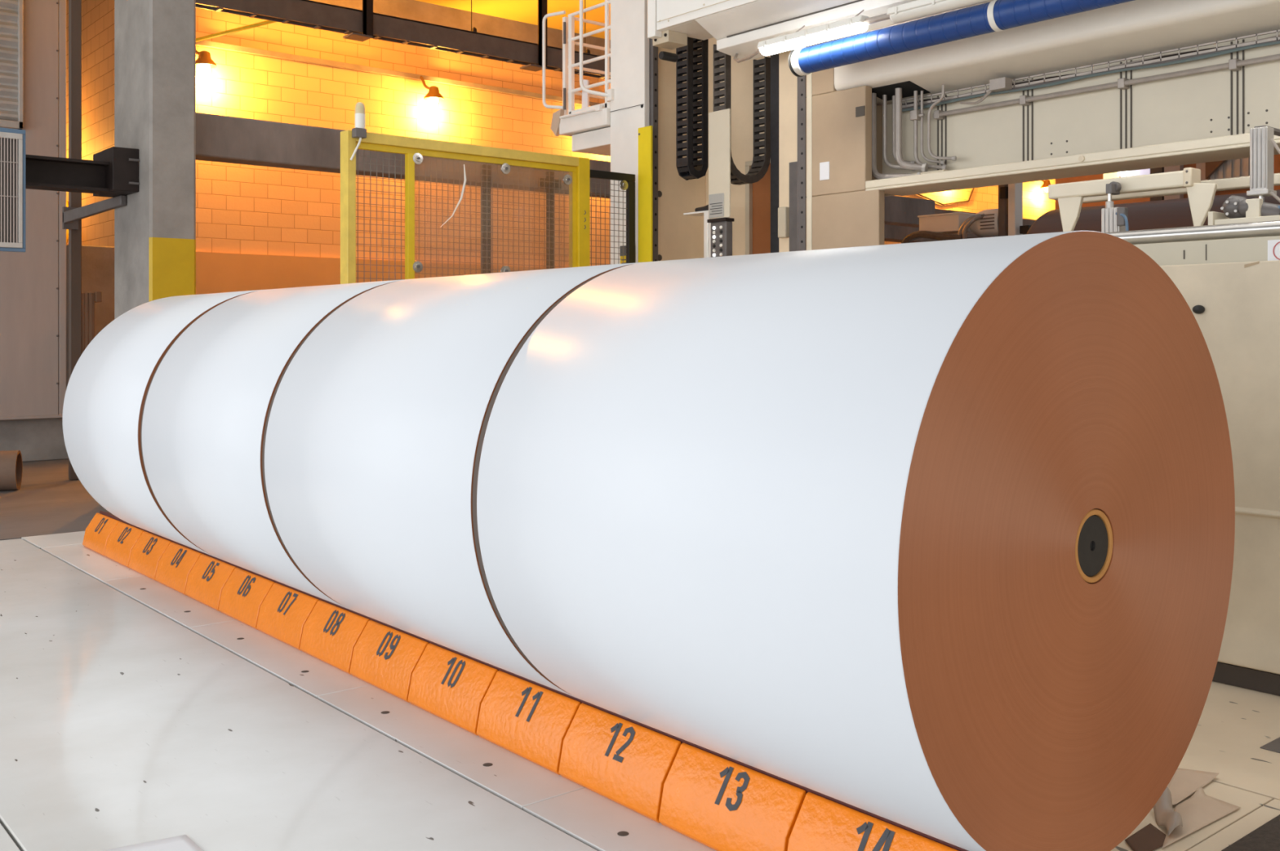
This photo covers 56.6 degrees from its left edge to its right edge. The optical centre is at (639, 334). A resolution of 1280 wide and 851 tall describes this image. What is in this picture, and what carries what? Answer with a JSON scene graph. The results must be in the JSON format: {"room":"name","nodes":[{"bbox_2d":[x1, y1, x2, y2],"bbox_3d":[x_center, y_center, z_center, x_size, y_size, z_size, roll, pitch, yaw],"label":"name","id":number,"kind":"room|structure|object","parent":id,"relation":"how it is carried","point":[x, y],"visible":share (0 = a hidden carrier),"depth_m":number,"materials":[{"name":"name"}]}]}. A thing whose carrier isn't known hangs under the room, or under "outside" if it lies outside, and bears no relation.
{"room":"paper mill","nodes":[
{"label":"paper mill","id":0,"kind":"room"},
{"bbox_2d":[0,0,66,420],"bbox_3d":[-10.603,-3.285,10.635,10.118,8.500,0.220,0,0,-40],"label":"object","id":1,"kind":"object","parent":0,"point":[33,282],"depth_m":13.63,"materials":[{"name":"grey metal"}]},
{"bbox_2d":[0,0,22,129],"bbox_3d":[-7.739,-3.930,12.839,1.940,3.210,0.080,0,0,-40],"label":"louvres","id":2,"kind":"object","parent":1,"relation":"attached to","point":[11,11],"visible":0.91,"depth_m":13.39,"materials":[{"name":"metal"}]},
{"bbox_2d":[0,417,68,462],"bbox_3d":[-10.677,1.216,10.787,10.200,0.502,0.190,0,0,-40],"label":"baseboard","id":3,"kind":"structure","parent":1,"relation":"attached to","point":[37,439],"depth_m":13.75,"materials":[{"name":"concrete"}]},
{"bbox_2d":[66,0,114,246],"bbox_3d":[-9.737,-1.860,19.397,0.300,6.650,8.700,0,0,-40],"label":"wall","id":4,"kind":"structure","parent":0,"point":[97,15],"depth_m":16.63,"materials":[{"name":"brick"}]},
{"bbox_2d":[415,0,610,39],"bbox_3d":[2.173,-5.315,25.658,37.000,0.240,14.400,0,0,-40],"label":"window","id":5,"kind":"structure","parent":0,"point":[521,11],"depth_m":19.02,"materials":[{"name":"glass"}]},
{"bbox_2d":[195,0,610,79],"bbox_3d":[-1.493,-4.435,16.409,14.500,1.520,0.270,0,0,-40],"label":"railing","id":6,"kind":"object","parent":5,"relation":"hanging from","point":[365,24],"visible":0.59,"depth_m":15.08,"materials":[{"name":"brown metal"}]},
{"bbox_2d":[195,7,1055,268],"bbox_3d":[5.226,-1.625,26.063,31.800,6.180,0.300,0,0,-40],"label":"wall","id":7,"kind":"structure","parent":0,"point":[241,208],"depth_m":18.07,"materials":[{"name":"brick"}]},
{"bbox_2d":[195,49,216,73],"bbox_3d":[-5.954,-3.802,16.205,0.310,0.502,0.418,0,0,-40],"label":"wall lamp","id":8,"kind":"object","parent":7,"relation":"attached to","point":[204,62],"visible":0.8,"depth_m":16.10,"materials":[{"name":"brown"}]},
{"bbox_2d":[195,20,275,42],"bbox_3d":[-5.392,-3.885,15.340,2.532,0.250,0.050,0,0,26],"label":"strut","id":9,"kind":"object","parent":7,"relation":"attached to","point":[267,22],"visible":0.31,"depth_m":15.23,"materials":[{"name":"yellow paint"}]},
{"bbox_2d":[195,252,560,294],"bbox_3d":[5.337,0.165,25.922,31.810,2.600,0.060,0,0,-40],"label":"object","id":10,"kind":"structure","parent":7,"relation":"attached to","point":[215,273],"depth_m":17.10,"materials":[{"name":"paint"}]},
{"bbox_2d":[195,40,599,106],"bbox_3d":[5.613,-4.020,26.146,31.100,0.070,0.050,0,0,-40],"label":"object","id":11,"kind":"object","parent":7,"relation":"attached to","point":[204,43],"visible":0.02,"depth_m":18.03,"materials":[{"name":"metal"}]},
{"bbox_2d":[419,75,444,106],"bbox_3d":[-3.233,-3.802,18.485,0.310,0.502,0.418,0,0,-40],"label":"wall lamp","id":12,"kind":"object","parent":7,"relation":"attached to","point":[433,95],"visible":1,"depth_m":18.39,"materials":[{"name":"brown"}]},
{"bbox_2d":[310,0,610,57],"bbox_3d":[5.248,-4.955,26.036,31.800,0.480,0.370,0,0,-40],"label":"beam","id":13,"kind":"structure","parent":7,"relation":"on","point":[413,10],"depth_m":19.06,"materials":[{"name":"metal"}]},
{"bbox_2d":[917,187,974,205],"bbox_3d":[6.374,-3.459,26.800,4.322,0.983,0.055,0,0,-40],"label":"cable","id":14,"kind":"object","parent":7,"relation":"attached to","point":[923,196],"visible":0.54,"depth_m":27.39,"materials":[{"name":"plastic"}]},
{"bbox_2d":[1040,179,1050,191],"bbox_3d":[10.104,-3.802,29.660,0.310,0.502,0.418,0,0,-40],"label":"wall lamp","id":15,"kind":"object","parent":7,"relation":"attached to","point":[1046,183],"visible":0.59,"depth_m":29.55,"materials":[{"name":"brown"}]},
{"bbox_2d":[0,459,1279,850],"bbox_3d":[2.003,1.494,17.296,48.000,0.061,31.000,0,0,-40],"label":"floor","id":16,"kind":"structure","parent":0,"point":[134,709],"depth_m":4.22,"materials":[{"name":"grey"}]},
{"bbox_2d":[0,450,22,490],"bbox_3d":[-6.625,1.281,10.976,1.600,0.372,0.372,0,0,-18],"label":"cardboard tube","id":17,"kind":"object","parent":16,"relation":"on","point":[11,461],"visible":1,"depth_m":11.08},
{"bbox_2d":[68,0,81,479],"bbox_3d":[-5.701,-3.035,11.995,0.110,9.000,0.070,0,0,-40],"label":"steel post","id":18,"kind":"object","parent":16,"relation":"on","point":[74,6],"visible":0.64,"depth_m":11.96,"materials":[{"name":"metal"}]},
{"bbox_2d":[66,244,114,389],"bbox_3d":[-7.593,0.165,15.974,0.690,2.600,2.100,0,0,-40],"label":"wall","id":19,"kind":"structure","parent":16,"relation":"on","point":[97,261],"depth_m":15.17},
{"bbox_2d":[66,200,68,239],"bbox_3d":[-8.257,-1.580,17.179,0.060,0.860,1.253,0,0,-30],"label":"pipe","id":20,"kind":"object","parent":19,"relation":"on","point":[67,204],"visible":0.12,"depth_m":17.55,"materials":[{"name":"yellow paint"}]},
{"bbox_2d":[66,231,68,245],"bbox_3d":[-8.207,-1.405,17.026,0.060,0.514,0.988,0,0,-19],"label":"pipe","id":21,"kind":"object","parent":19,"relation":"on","point":[67,239],"visible":0.15,"depth_m":16.91,"materials":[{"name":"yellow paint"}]},
{"bbox_2d":[81,291,102,354],"bbox_3d":[-6.578,0.485,14.085,0.100,1.960,1.000,0,0,-40],"label":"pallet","id":22,"kind":"object","parent":16,"relation":"on","point":[89,299],"visible":0.2,"depth_m":13.83,"materials":[{"name":"brown wood"}]},
{"bbox_2d":[82,512,119,556],"bbox_3d":[-3.648,1.351,8.042,0.103,0.227,0.497,0,0,-40],"label":"chock","id":23,"kind":"object","parent":16,"relation":"on","point":[97,533],"visible":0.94,"depth_m":8.02,"materials":[{"name":"plastic"}]},
{"bbox_2d":[104,521,144,568],"bbox_3d":[-3.323,1.351,7.654,0.103,0.227,0.497,0,0,-40],"label":"chock","id":24,"kind":"object","parent":16,"relation":"on","point":[120,544],"visible":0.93,"depth_m":7.63,"materials":[{"name":"plastic"}]},
{"bbox_2d":[128,531,171,581],"bbox_3d":[-2.998,1.351,7.266,0.103,0.227,0.497,0,0,-40],"label":"chock","id":25,"kind":"object","parent":16,"relation":"on","point":[145,554],"visible":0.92,"depth_m":7.24,"materials":[{"name":"plastic"}]},
{"bbox_2d":[102,835,203,850],"bbox_3d":[-1.337,1.461,3.228,0.328,0.001,0.485,0,0,-40],"label":"paper sheet","id":26,"kind":"object","parent":16,"relation":"on","point":[180,843],"visible":1,"depth_m":3.39,"materials":[{"name":"white"}]},
{"bbox_2d":[114,0,195,319],"bbox_3d":[-4.287,-2.285,10.498,0.393,7.500,0.982,0,0,-40],"label":"concrete pillar","id":27,"kind":"structure","parent":16,"relation":"on","point":[155,40],"depth_m":10.16,"materials":[{"name":"concrete"}]},
{"bbox_2d":[26,146,139,197],"bbox_3d":[-5.678,-1.409,9.426,3.115,0.372,0.599,0,0,-40],"label":"steel beam","id":28,"kind":"structure","parent":27,"relation":"attached to","point":[113,171],"depth_m":10.10,"materials":[{"name":"metal"}]},
{"bbox_2d":[0,127,26,252],"bbox_3d":[-5.387,-1.140,9.192,1.100,0.970,0.291,0,0,-40],"label":"vent unit","id":29,"kind":"object","parent":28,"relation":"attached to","point":[12,141],"visible":1,"depth_m":9.38,"materials":[{"name":"grey"}]},
{"bbox_2d":[62,195,126,230],"bbox_3d":[-5.113,-1.165,11.200,0.140,0.220,1.895,0,0,-40],"label":"bracket","id":30,"kind":"object","parent":28,"relation":"attached to","point":[71,216],"visible":1,"depth_m":11.24,"materials":[{"name":"grey metal"}]},
{"bbox_2d":[195,112,934,227],"bbox_3d":[0.059,-1.792,14.167,11.000,0.385,0.300,0,0,-40],"label":"concrete beam","id":31,"kind":"structure","parent":27,"relation":"attached to","point":[219,138],"depth_m":11.38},
{"bbox_2d":[155,542,202,595],"bbox_3d":[-2.673,1.351,6.878,0.103,0.227,0.497,0,0,-40],"label":"chock","id":32,"kind":"object","parent":16,"relation":"on","point":[177,562],"visible":0.9,"depth_m":6.85,"materials":[{"name":"plastic"}]},
{"bbox_2d":[184,554,235,612],"bbox_3d":[-2.348,1.351,6.490,0.103,0.227,0.497,0,0,-40],"label":"chock","id":33,"kind":"object","parent":16,"relation":"on","point":[206,580],"visible":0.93,"depth_m":6.46,"materials":[{"name":"plastic"}]},
{"bbox_2d":[218,567,275,630],"bbox_3d":[-2.022,1.351,6.102,0.103,0.227,0.497,0,0,-40],"label":"chock","id":34,"kind":"object","parent":16,"relation":"on","point":[243,594],"visible":0.91,"depth_m":6.08,"materials":[{"name":"plastic"}]},
{"bbox_2d":[256,582,319,650],"bbox_3d":[-1.697,1.351,5.714,0.103,0.227,0.497,0,0,-40],"label":"chock","id":35,"kind":"object","parent":16,"relation":"on","point":[283,614],"visible":0.89,"depth_m":5.69,"materials":[{"name":"plastic"}]},
{"bbox_2d":[299,600,369,675],"bbox_3d":[-1.372,1.351,5.326,0.103,0.227,0.497,0,0,-40],"label":"chock","id":36,"kind":"object","parent":16,"relation":"on","point":[331,633],"visible":0.92,"depth_m":5.30,"materials":[{"name":"plastic"}]},
{"bbox_2d":[349,620,428,702],"bbox_3d":[-1.047,1.351,4.938,0.103,0.227,0.497,0,0,-40],"label":"chock","id":37,"kind":"object","parent":16,"relation":"on","point":[385,658],"visible":0.94,"depth_m":4.91,"materials":[{"name":"plastic"}]},
{"bbox_2d":[408,643,497,735],"bbox_3d":[-0.722,1.351,4.550,0.103,0.227,0.497,0,0,-40],"label":"chock","id":38,"kind":"object","parent":16,"relation":"on","point":[451,686],"visible":0.91,"depth_m":4.52,"materials":[{"name":"plastic"}]},
{"bbox_2d":[340,129,590,284],"bbox_3d":[-1.276,0.006,9.143,2.160,2.913,0.127,0,0,-40],"label":"fence","id":39,"kind":"object","parent":16,"relation":"on","point":[578,180],"visible":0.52,"depth_m":8.99,"materials":[{"name":"metal"}]},
{"bbox_2d":[350,102,366,160],"bbox_3d":[-1.999,-1.441,8.424,0.103,0.418,0.072,0,0,-40],"label":"beacon","id":40,"kind":"object","parent":39,"relation":"attached to","point":[359,132],"visible":1,"depth_m":8.40,"materials":[{"name":"white plastic"}]},
{"bbox_2d":[476,671,580,775],"bbox_3d":[-0.397,1.351,4.162,0.103,0.227,0.497,0,0,-40],"label":"chock","id":41,"kind":"object","parent":16,"relation":"on","point":[531,722],"visible":0.89,"depth_m":4.13,"materials":[{"name":"plastic"}]},
{"bbox_2d":[99,511,968,850],"bbox_3d":[-1.285,1.343,5.650,0.446,0.244,7.130,0,0,-40],"label":"cradle","id":42,"kind":"object","parent":16,"relation":"on","point":[105,513],"visible":0.12,"depth_m":3.84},
{"bbox_2d":[62,289,263,557],"bbox_3d":[-2.391,0.503,6.971,1.500,1.500,1.396,0,0,-40],"label":"paper roll","id":43,"kind":"object","parent":42,"relation":"on","point":[108,386],"visible":0.27,"depth_m":6.47,"materials":[{"name":"paper"}]},
{"bbox_2d":[140,279,408,611],"bbox_3d":[-1.437,0.503,5.831,1.500,1.500,1.510,0,0,-40],"label":"paper roll","id":44,"kind":"object","parent":42,"relation":"on","point":[207,402],"visible":0.34,"depth_m":5.32,"materials":[{"name":"white"}]},
{"bbox_2d":[262,262,644,699],"bbox_3d":[-0.438,0.503,4.639,1.500,1.500,1.572,0,0,-40],"label":"paper roll","id":45,"kind":"object","parent":42,"relation":"on","point":[375,421],"visible":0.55,"depth_m":4.09,"materials":[{"name":"white"}]},
{"bbox_2d":[472,231,1235,850],"bbox_3d":[0.576,0.503,3.430,1.500,1.500,1.576,0,0,-40],"label":"paper roll","id":46,"kind":"object","parent":42,"relation":"on","point":[935,539],"visible":1,"depth_m":2.79,"materials":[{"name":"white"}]},
{"bbox_2d":[481,164,635,274],"bbox_3d":[-0.641,0.013,9.825,1.550,2.805,0.057,0,0,-40],"label":"fence","id":47,"kind":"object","parent":16,"relation":"on","point":[628,180],"depth_m":10.03,"materials":[{"name":"black"}]},
{"bbox_2d":[558,703,680,823],"bbox_3d":[-0.072,1.351,3.774,0.103,0.227,0.497,0,0,-40],"label":"chock","id":48,"kind":"object","parent":16,"relation":"on","point":[628,764],"visible":0.92,"depth_m":3.74,"materials":[{"name":"plastic"}]},
{"bbox_2d":[658,742,805,850],"bbox_3d":[0.253,1.351,3.386,0.103,0.227,0.497,0,0,-40],"label":"chock","id":49,"kind":"object","parent":16,"relation":"on","point":[720,804],"visible":0.97,"depth_m":3.37,"materials":[{"name":"plastic"}]},
{"bbox_2d":[786,792,959,850],"bbox_3d":[0.578,1.351,2.998,0.103,0.227,0.497,0,0,-40],"label":"chock","id":50,"kind":"object","parent":16,"relation":"on","point":[821,824],"visible":1,"depth_m":3.08,"materials":[{"name":"plastic"}]},
{"bbox_2d":[610,0,1279,264],"bbox_3d":[3.354,-2.285,6.931,0.844,7.500,10.375,0,0,-40],"label":"machine","id":51,"kind":"object","parent":16,"relation":"on","point":[818,190],"depth_m":8.24,"materials":[{"name":"paint"}]},
{"bbox_2d":[542,0,613,156],"bbox_3d":[-0.267,-2.825,11.243,1.056,2.220,0.996,0,0,-40],"label":"ladder","id":52,"kind":"object","parent":51,"relation":"attached to","point":[588,126],"visible":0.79,"depth_m":11.05,"materials":[{"name":"grey metal"}]},
{"bbox_2d":[619,245,626,263],"bbox_3d":[-0.109,-0.670,10.464,0.012,0.230,0.200,0,0,-40],"label":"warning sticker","id":53,"kind":"object","parent":51,"relation":"attached to","point":[620,246],"visible":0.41,"depth_m":10.51,"materials":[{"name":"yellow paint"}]},
{"bbox_2d":[675,36,708,180],"bbox_3d":[0.436,-1.975,9.933,0.230,1.360,0.145,0,0,-40],"label":"chain","id":54,"kind":"object","parent":51,"relation":"hanging from","point":[689,167],"visible":0.88,"depth_m":9.91,"materials":[{"name":"plastic"}]},
{"bbox_2d":[683,204,729,257],"bbox_3d":[0.554,-0.520,9.918,0.200,1.170,0.350,0,0,-40],"label":"bracket","id":55,"kind":"object","parent":51,"relation":"attached to","point":[704,211],"visible":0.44,"depth_m":9.79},
{"bbox_2d":[708,108,730,219],"bbox_3d":[0.629,-1.353,9.445,0.022,0.855,0.240,0,0,-40],"label":"plate","id":56,"kind":"object","parent":51,"relation":"hanging from","point":[719,122],"visible":1,"depth_m":9.43,"materials":[{"name":"grey"}]},
{"bbox_2d":[706,217,733,257],"bbox_3d":[0.639,-0.529,9.483,0.107,0.788,0.214,0,0,-40],"label":"pendant","id":57,"kind":"object","parent":56,"relation":"hanging from","point":[721,228],"visible":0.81,"depth_m":9.43,"materials":[{"name":"grey metal"}]},
{"bbox_2d":[713,44,770,185],"bbox_3d":[0.840,-1.796,9.763,0.520,1.118,0.145,0,0,-40],"label":"chain","id":58,"kind":"object","parent":51,"relation":"hanging from","point":[760,165],"visible":0.8,"depth_m":9.84,"materials":[{"name":"plastic"}]},
{"bbox_2d":[647,0,916,62],"bbox_3d":[3.208,-3.335,6.038,0.615,2.400,9.194,0,0,-40],"label":"gantry beam","id":59,"kind":"structure","parent":51,"relation":"attached to","point":[738,26],"depth_m":8.76,"materials":[{"name":"grey"}]},
{"bbox_2d":[756,9,871,56],"bbox_3d":[1.232,-2.083,8.111,0.307,0.232,0.930,0,0,-40],"label":"fluorescent light","id":60,"kind":"object","parent":59,"relation":"hanging from","point":[853,25],"visible":0.99,"depth_m":7.98,"materials":[{"name":"white plastic"}]},
{"bbox_2d":[733,49,759,62],"bbox_3d":[0.777,-2.078,8.765,0.081,0.160,0.717,0,0,-10],"label":"cable","id":61,"kind":"object","parent":60,"relation":"attached to","point":[757,51],"visible":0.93,"depth_m":8.69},
{"bbox_2d":[759,22,867,56],"bbox_3d":[1.163,-1.992,8.054,0.108,0.050,0.890,0,0,-40],"label":"diffuser","id":62,"kind":"object","parent":60,"relation":"attached to","point":[828,33],"depth_m":8.00,"materials":[{"name":"white"}]},
{"bbox_2d":[886,0,991,23],"bbox_3d":[2.076,-2.083,7.103,0.307,0.232,1.280,0,0,-40],"label":"fluorescent light","id":63,"kind":"object","parent":59,"relation":"hanging from","point":[917,9],"visible":1,"depth_m":7.30,"materials":[{"name":"white plastic"}]},
{"bbox_2d":[864,13,890,24],"bbox_3d":[1.529,-2.025,7.617,0.040,0.038,0.200,0,0,-40],"label":"conduit","id":64,"kind":"object","parent":63,"relation":"attached to","point":[882,17],"visible":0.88,"depth_m":7.61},
{"bbox_2d":[788,0,1134,76],"bbox_3d":[3.581,-1.978,5.449,0.200,0.315,7.679,0,0,-40],"label":"roller","id":65,"kind":"object","parent":59,"relation":"hanging from","point":[995,15],"visible":1,"depth_m":7.42,"materials":[{"name":"blue plastic"}]},
{"bbox_2d":[871,93,921,179],"bbox_3d":[1.820,-1.403,8.467,0.416,0.676,0.078,0,0,41],"label":"pipe","id":66,"kind":"object","parent":51,"relation":"attached to","point":[876,175],"visible":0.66,"depth_m":8.56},
{"bbox_2d":[882,94,915,171],"bbox_3d":[1.857,-1.445,8.518,0.248,0.568,0.045,0,0,34],"label":"pipe","id":67,"kind":"object","parent":51,"relation":"attached to","point":[886,162],"visible":0.75,"depth_m":8.56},
{"bbox_2d":[892,95,915,164],"bbox_3d":[1.894,-1.462,8.540,0.163,0.517,0.039,0,0,23],"label":"pipe","id":68,"kind":"object","parent":51,"relation":"attached to","point":[893,96],"visible":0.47,"depth_m":8.56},
{"bbox_2d":[913,169,946,174],"bbox_3d":[2.054,-1.127,8.343,0.178,0.015,0.310,0,0,-40],"label":"shelf","id":69,"kind":"object","parent":51,"relation":"attached to","point":[939,171],"visible":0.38,"depth_m":8.24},
{"bbox_2d":[895,88,928,172],"bbox_3d":[1.909,-1.434,8.362,0.230,0.613,0.072,0,0,32],"label":"pipe","id":70,"kind":"object","parent":69,"relation":"on","point":[924,167],"visible":1,"depth_m":8.39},
{"bbox_2d":[910,90,946,169],"bbox_3d":[2.026,-1.433,8.350,0.258,0.580,0.070,0,0,37],"label":"pipe","id":71,"kind":"object","parent":69,"relation":"on","point":[915,114],"visible":0.95,"depth_m":8.39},
{"bbox_2d":[920,90,944,164],"bbox_3d":[2.057,-1.454,8.356,0.168,0.532,0.030,0,0,25],"label":"pipe","id":72,"kind":"object","parent":51,"relation":"attached to","point":[941,162],"visible":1,"depth_m":8.38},
{"bbox_2d":[927,84,956,160],"bbox_3d":[2.087,-1.461,8.241,0.209,0.528,0.052,0,0,36],"label":"pipe","id":73,"kind":"object","parent":51,"relation":"attached to","point":[953,157],"visible":1,"depth_m":8.28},
{"bbox_2d":[902,29,1279,111],"bbox_3d":[4.196,-1.624,5.800,0.155,0.141,7.360,0,0,-40],"label":"wire tray","id":74,"kind":"object","parent":51,"relation":"attached to","point":[1002,85],"visible":0.95,"depth_m":7.41,"materials":[{"name":"metal"}]},
{"bbox_2d":[933,53,1279,119],"bbox_3d":[4.340,-1.545,5.699,0.065,0.060,7.020,0,0,-40],"label":"conduit","id":75,"kind":"object","parent":51,"relation":"attached to","point":[1233,64],"visible":1,"depth_m":7.32,"materials":[{"name":"metal"}]},
{"bbox_2d":[1082,173,1279,203],"bbox_3d":[3.240,-0.830,6.564,0.070,0.060,1.760,0,0,-40],"label":"bar","id":76,"kind":"object","parent":51,"relation":"attached to","point":[1237,183],"visible":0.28,"depth_m":6.72,"materials":[{"name":"metal"}]},
{"bbox_2d":[1246,125,1279,202],"bbox_3d":[3.254,-0.820,6.045,0.535,0.430,0.105,0,0,-40],"label":"cylinder","id":77,"kind":"object","parent":51,"relation":"hanging from","point":[1261,149],"visible":0.98,"depth_m":5.88,"materials":[{"name":"grey metal"}]},
{"bbox_2d":[1269,137,1279,154],"bbox_3d":[3.163,-0.853,5.713,0.016,0.212,0.260,0,0,-40],"label":"air hose","id":78,"kind":"object","parent":77,"relation":"attached to","point":[1272,140],"visible":1,"depth_m":5.79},
{"bbox_2d":[1270,191,1279,202],"bbox_3d":[3.172,-0.639,5.702,0.016,0.123,0.287,0,0,-40],"label":"air hose","id":79,"kind":"object","parent":77,"relation":"attached to","point":[1272,193],"visible":1,"depth_m":5.79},
{"bbox_2d":[901,208,998,243],"bbox_3d":[2.873,0.170,10.923,0.374,2.590,1.053,0,0,-40],"label":"motor","id":80,"kind":"object","parent":16,"relation":"on","point":[984,224],"visible":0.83,"depth_m":10.76,"materials":[{"name":"grey metal"}]},
{"bbox_2d":[998,182,1031,236],"bbox_3d":[3.286,-0.235,10.393,0.140,3.400,0.290,0,0,-40],"label":"upright post","id":81,"kind":"object","parent":16,"relation":"on","point":[1010,196],"visible":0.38,"depth_m":10.39,"materials":[{"name":"grey metal"}]},
{"bbox_2d":[1124,823,1166,850],"bbox_3d":[1.462,1.460,3.431,0.240,0.003,0.100,0,0,-40],"label":"paper scrap","id":82,"kind":"object","parent":16,"relation":"on","point":[1149,838],"visible":1,"depth_m":3.43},
{"bbox_2d":[1152,786,1182,836],"bbox_3d":[1.579,1.430,3.569,0.065,0.069,0.276,0,0,14],"label":"paper","id":83,"kind":"object","parent":16,"relation":"on","point":[1164,814],"visible":0.84,"depth_m":3.56,"materials":[{"name":"beige paper"}]},
{"bbox_2d":[1167,768,1218,805],"bbox_3d":[1.757,1.454,3.798,0.134,0.013,0.402,0,0,31],"label":"paper sheet","id":84,"kind":"object","parent":16,"relation":"on","point":[1184,783],"visible":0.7,"depth_m":3.87,"materials":[{"name":"paper"}]},
{"bbox_2d":[1162,786,1240,848],"bbox_3d":[1.639,1.449,3.575,0.496,0.023,0.135,0,0,-40],"label":"paper sheet","id":85,"kind":"object","parent":16,"relation":"on","point":[1201,810],"visible":0.93,"depth_m":3.61,"materials":[{"name":"paper"}]},
{"bbox_2d":[1133,235,1279,696],"bbox_3d":[3.845,0.526,4.358,1.395,1.878,5.800,0,0,-40],"label":"machine","id":86,"kind":"object","parent":16,"relation":"on","point":[1230,287],"visible":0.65,"depth_m":4.93,"materials":[{"name":"grey"}]},
{"bbox_2d":[1101,181,1128,232],"bbox_3d":[2.612,-0.627,6.456,0.122,0.424,0.205,0,0,-25],"label":"cylinder","id":87,"kind":"object","parent":86,"relation":"on","point":[1113,219],"visible":0.7,"depth_m":6.47,"materials":[{"name":"metal"}]},
{"bbox_2d":[1048,167,1217,231],"bbox_3d":[2.702,-0.646,6.558,0.122,0.467,0.959,0,0,-40],"label":"bracket","id":88,"kind":"object","parent":86,"relation":"on","point":[1069,196],"visible":0.85,"depth_m":6.47,"materials":[{"name":"grey metal"}]},
{"bbox_2d":[1104,220,1279,244],"bbox_3d":[3.661,-0.467,4.497,0.072,0.105,4.250,0,0,-40],"label":"chrome bar","id":89,"kind":"object","parent":86,"relation":"on","point":[1264,228],"visible":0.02,"depth_m":5.64,"materials":[{"name":"metal"}]},
{"bbox_2d":[1208,211,1279,225],"bbox_3d":[3.842,-0.504,4.600,0.190,0.181,3.175,0,0,-40],"label":"box","id":90,"kind":"object","parent":86,"relation":"on","point":[1214,218],"visible":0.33,"depth_m":5.68,"materials":[{"name":"metal"}]},
{"bbox_2d":[1220,195,1279,218],"bbox_3d":[3.056,-0.601,5.549,0.126,0.152,0.641,0,0,-40],"label":"motor","id":91,"kind":"object","parent":90,"relation":"on","point":[1234,206],"visible":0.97,"depth_m":5.66,"materials":[{"name":"grey metal"}]},
{"bbox_2d":[1267,240,1279,261],"bbox_3d":[2.691,-0.352,4.949,0.006,0.090,0.148,0,0,-40],"label":"round sticker","id":92,"kind":"object","parent":86,"relation":"on","point":[1273,246],"visible":0.98,"depth_m":4.99,"materials":[{"name":"white"}]},
{"bbox_2d":[1221,814,1279,850],"bbox_3d":[2.543,1.459,3.231,1.240,0.012,1.345,0,0,-40],"label":"floor mat","id":93,"kind":"object","parent":16,"relation":"on","point":[1266,837],"visible":1,"depth_m":3.42,"materials":[{"name":"rubber"}]},
{"bbox_2d":[1260,737,1279,753],"bbox_3d":[2.334,1.463,4.243,0.260,0.004,0.125,0,0,-40],"label":"cover","id":94,"kind":"object","parent":16,"relation":"on","point":[1273,746],"visible":1,"depth_m":4.22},
{"bbox_3d":[5.162,0.840,6.831,0.800,1.250,5.700,0,0,-40],"label":"stand","id":95,"kind":"object","parent":16,"relation":"on","visible":0},
{"bbox_2d":[1026,190,1279,234],"bbox_3d":[5.162,-0.405,6.831,1.110,1.110,6.100,0,0,-40],"label":"reel","id":96,"kind":"object","parent":95,"relation":"on","point":[1172,213],"visible":0.19,"depth_m":8.27,"materials":[{"name":"paper"}]},
{"bbox_2d":[884,208,1035,243],"bbox_3d":[6.430,-2.035,23.224,9.600,0.640,0.400,0,0,-40],"label":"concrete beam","id":97,"kind":"structure","parent":0,"point":[894,233],"depth_m":21.67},
{"bbox_2d":[1055,154,1279,209],"bbox_3d":[7.386,-1.135,14.142,0.200,5.200,5.250,0,0,-40],"label":"wall","id":98,"kind":"structure","parent":0,"point":[1276,157],"depth_m":15.29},
{"bbox_2d":[1102,172,1119,178],"bbox_3d":[6.128,-2.075,15.456,0.040,0.200,0.200,0,0,-40],"label":"lit window","id":99,"kind":"structure","parent":98,"relation":"in","point":[1108,175],"depth_m":15.44,"materials":[{"name":"yellow"}]},
{"bbox_2d":[1117,171,1128,177],"bbox_3d":[6.209,-2.132,15.223,0.214,0.235,0.130,0,0,-40],"label":"lamp","id":100,"kind":"object","parent":98,"relation":"attached to","point":[1122,174],"visible":0.38,"depth_m":15.15,"materials":[{"name":"beige"}]},
{"bbox_2d":[1124,168,1150,177],"bbox_3d":[6.347,-2.065,15.195,0.040,0.220,0.400,0,0,-40],"label":"lit window","id":101,"kind":"structure","parent":98,"relation":"in","point":[1145,171],"depth_m":15.15,"materials":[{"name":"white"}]},
{"bbox_2d":[1150,167,1164,201],"bbox_3d":[6.517,-1.885,14.946,0.100,0.700,0.160,0,0,-40],"label":"upper cabinet","id":102,"kind":"object","parent":98,"relation":"attached to","point":[1160,170],"visible":0.02,"depth_m":14.90,"materials":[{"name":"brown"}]},
{"bbox_2d":[1164,164,1183,199],"bbox_3d":[6.645,-1.735,14.793,0.100,1.200,0.200,0,0,-40],"label":"column","id":103,"kind":"structure","parent":98,"relation":"attached to","point":[1175,168],"depth_m":14.74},
{"bbox_2d":[1195,162,1209,181],"bbox_3d":[6.883,-1.735,14.509,0.100,1.200,0.140,0,0,-40],"label":"column","id":104,"kind":"structure","parent":98,"relation":"attached to","point":[1202,166],"depth_m":14.47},
{"bbox_2d":[1209,157,1249,191],"bbox_3d":[7.072,-2.085,14.244,0.050,0.700,0.450,0,0,-40],"label":"sheet","id":105,"kind":"object","parent":104,"relation":"attached to","point":[1233,168],"visible":0.41,"depth_m":14.21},
{"bbox_2d":[1205,160,1226,179],"bbox_3d":[7.058,-2.160,14.167,0.050,0.550,0.610,0,0,-40],"label":"board","id":106,"kind":"object","parent":105,"relation":"attached to","point":[1211,167],"visible":0.18,"depth_m":14.33,"materials":[{"name":"brown wood"}]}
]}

